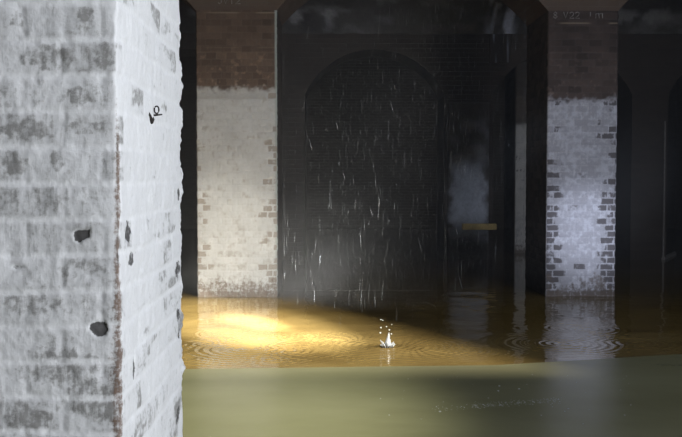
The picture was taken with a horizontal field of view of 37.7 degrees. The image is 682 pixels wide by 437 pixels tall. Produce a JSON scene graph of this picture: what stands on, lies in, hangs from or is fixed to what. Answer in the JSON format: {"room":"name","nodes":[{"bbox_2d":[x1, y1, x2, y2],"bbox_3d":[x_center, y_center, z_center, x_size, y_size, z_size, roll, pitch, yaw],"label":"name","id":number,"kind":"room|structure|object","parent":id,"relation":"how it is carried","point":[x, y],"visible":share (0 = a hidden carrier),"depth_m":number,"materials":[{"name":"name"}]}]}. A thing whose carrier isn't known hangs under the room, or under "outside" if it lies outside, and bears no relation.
{"room":"underground cistern","nodes":[
{"label":"underground cistern","id":0,"kind":"room"},
{"bbox_2d":[313,290,357,290],"bbox_3d":[1.366,1.357,12.286,15.000,0.200,27.600,0,2,-1],"label":"floor","id":1,"kind":"structure","parent":0,"point":[313,290],"depth_m":15.51,"materials":[{"name":"brick"}]},
{"bbox_2d":[195,10,282,296],"bbox_3d":[-1.192,-0.581,11.973,0.930,3.600,1.218,0,2,-1],"label":"brick pier","id":2,"kind":"object","parent":1,"relation":"on","point":[239,209],"visible":0.87,"depth_m":11.37,"materials":[{"name":"white brick"}]},
{"bbox_2d":[504,61,526,252],"bbox_3d":[3.489,-1.030,18.262,0.838,3.950,1.118,0,2,-1],"label":"brick pier","id":3,"kind":"object","parent":1,"relation":"on","point":[515,88],"visible":0.27,"depth_m":17.76,"materials":[{"name":"grey brick"}]},
{"bbox_2d":[525,11,618,295],"bbox_3d":[2.741,-0.583,12.013,0.816,3.600,1.225,0,2,-1],"label":"brick pier","id":4,"kind":"object","parent":1,"relation":"on","point":[572,95],"visible":0.9,"depth_m":11.42,"materials":[{"name":"white brick"}]},
{"bbox_2d":[182,0,627,25],"bbox_3d":[1.368,-3.054,11.886,15.000,1.350,1.216,0,2,-1],"label":"wall","id":5,"kind":"structure","parent":0,"point":[533,9],"depth_m":11.34,"materials":[{"name":"brown brick"}]},
{"bbox_2d":[283,0,554,324],"bbox_3d":[1.060,-0.821,11.775,3.803,3.092,7.982,0,2,-1],"label":"rain","id":6,"kind":"object","parent":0,"point":[284,0],"visible":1,"depth_m":9.32,"materials":[{"name":"grey"}]},
{"bbox_2d":[179,56,676,228],"bbox_3d":[1.212,-1.896,26.107,15.000,5.500,0.300,0,2,-1],"label":"archway","id":7,"kind":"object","parent":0,"point":[321,162],"depth_m":25.96,"materials":[{"name":"brick"}]},
{"bbox_2d":[179,33,681,259],"bbox_3d":[1.315,-1.290,16.775,15.000,4.700,1.000,0,2,-1],"label":"wall","id":8,"kind":"structure","parent":0,"point":[649,66],"depth_m":16.28,"materials":[{"name":"brown brick"}]},
{"bbox_2d":[447,102,488,259],"bbox_3d":[2.071,-0.515,16.318,0.720,2.790,0.018,0,2,-1],"label":"door","id":9,"kind":"structure","parent":8,"relation":"attached to","point":[473,120],"depth_m":16.30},
{"bbox_2d":[462,223,496,229],"bbox_3d":[2.250,0.132,16.297,0.554,0.100,0.140,0,2,-1],"label":"ledge","id":10,"kind":"object","parent":8,"relation":"attached to","point":[465,226],"visible":1,"depth_m":16.23,"materials":[{"name":"brown wood"}]},
{"bbox_2d":[489,34,510,62],"bbox_3d":[2.582,-2.806,16.226,0.372,0.576,0.014,0,2,-1],"label":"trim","id":11,"kind":"structure","parent":8,"relation":"attached to","point":[500,52],"depth_m":16.22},
{"bbox_2d":[662,121,665,259],"bbox_3d":[5.279,-0.431,16.346,0.023,2.320,0.040,0,2,-1],"label":"trim","id":12,"kind":"structure","parent":8,"relation":"attached to","point":[664,121],"depth_m":16.33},
{"bbox_2d":[661,251,676,259],"bbox_3d":[5.560,0.634,16.946,0.070,0.070,1.257,1,3,26],"label":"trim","id":13,"kind":"structure","parent":8,"relation":"attached to","point":[674,252],"depth_m":16.88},
{"bbox_2d":[179,0,681,33],"bbox_3d":[1.341,-3.206,14.340,15.000,0.641,3.740,0,2,-1],"label":"vault","id":14,"kind":"object","parent":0,"point":[635,16],"visible":0.42,"depth_m":15.87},
{"bbox_2d":[180,228,681,368],"bbox_3d":[1.319,0.676,16.460,15.000,0.016,19.200,0,2,-1],"label":"water","id":15,"kind":"object","parent":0,"point":[295,328],"visible":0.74,"depth_m":10.12,"materials":[{"name":"liquid"}]},
{"bbox_2d":[379,319,395,347],"bbox_3d":[0.375,0.928,8.041,0.128,0.252,0.127,0,2,-1],"label":"water splash","id":16,"kind":"object","parent":15,"relation":"on","point":[387,344],"visible":1,"depth_m":8.03,"materials":[{"name":"white liquid"}]},
{"bbox_2d":[182,354,681,436],"bbox_3d":[1.463,1.427,3.432,15.000,0.430,9.900,0,2,-1],"label":"water","id":17,"kind":"object","parent":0,"point":[306,401],"visible":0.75,"depth_m":6.09,"materials":[{"name":"green liquid"}]},
{"bbox_2d":[0,0,185,436],"bbox_3d":[-0.933,-0.385,2.635,0.904,3.280,0.933,0,2,-1],"label":"brick pier","id":18,"kind":"object","parent":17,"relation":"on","point":[91,190],"visible":1,"depth_m":2.20,"materials":[{"name":"white brick"}]},
{"bbox_2d":[149,106,161,123],"bbox_3d":[-0.492,-0.269,2.586,0.052,0.050,0.057,0,2,-1],"label":"wall hook","id":19,"kind":"object","parent":18,"relation":"attached to","point":[155,114],"visible":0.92,"depth_m":2.61,"materials":[{"name":"metal"}]},
{"bbox_2d":[380,374,628,411],"bbox_3d":[1.058,1.092,6.189,1.603,0.006,1.362,0,3,7],"label":"droplet","id":20,"kind":"object","parent":17,"relation":"on","point":[532,374],"visible":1,"depth_m":5.93,"materials":[{"name":"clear liquid"}]},
{"bbox_2d":[674,75,681,228],"bbox_3d":[9.017,-6.832,11.864,0.300,16.600,27.900,0,2,-1],"label":"wall","id":21,"kind":"structure","parent":0,"point":[678,156],"depth_m":25.82,"materials":[{"name":"brick"}]}
]}

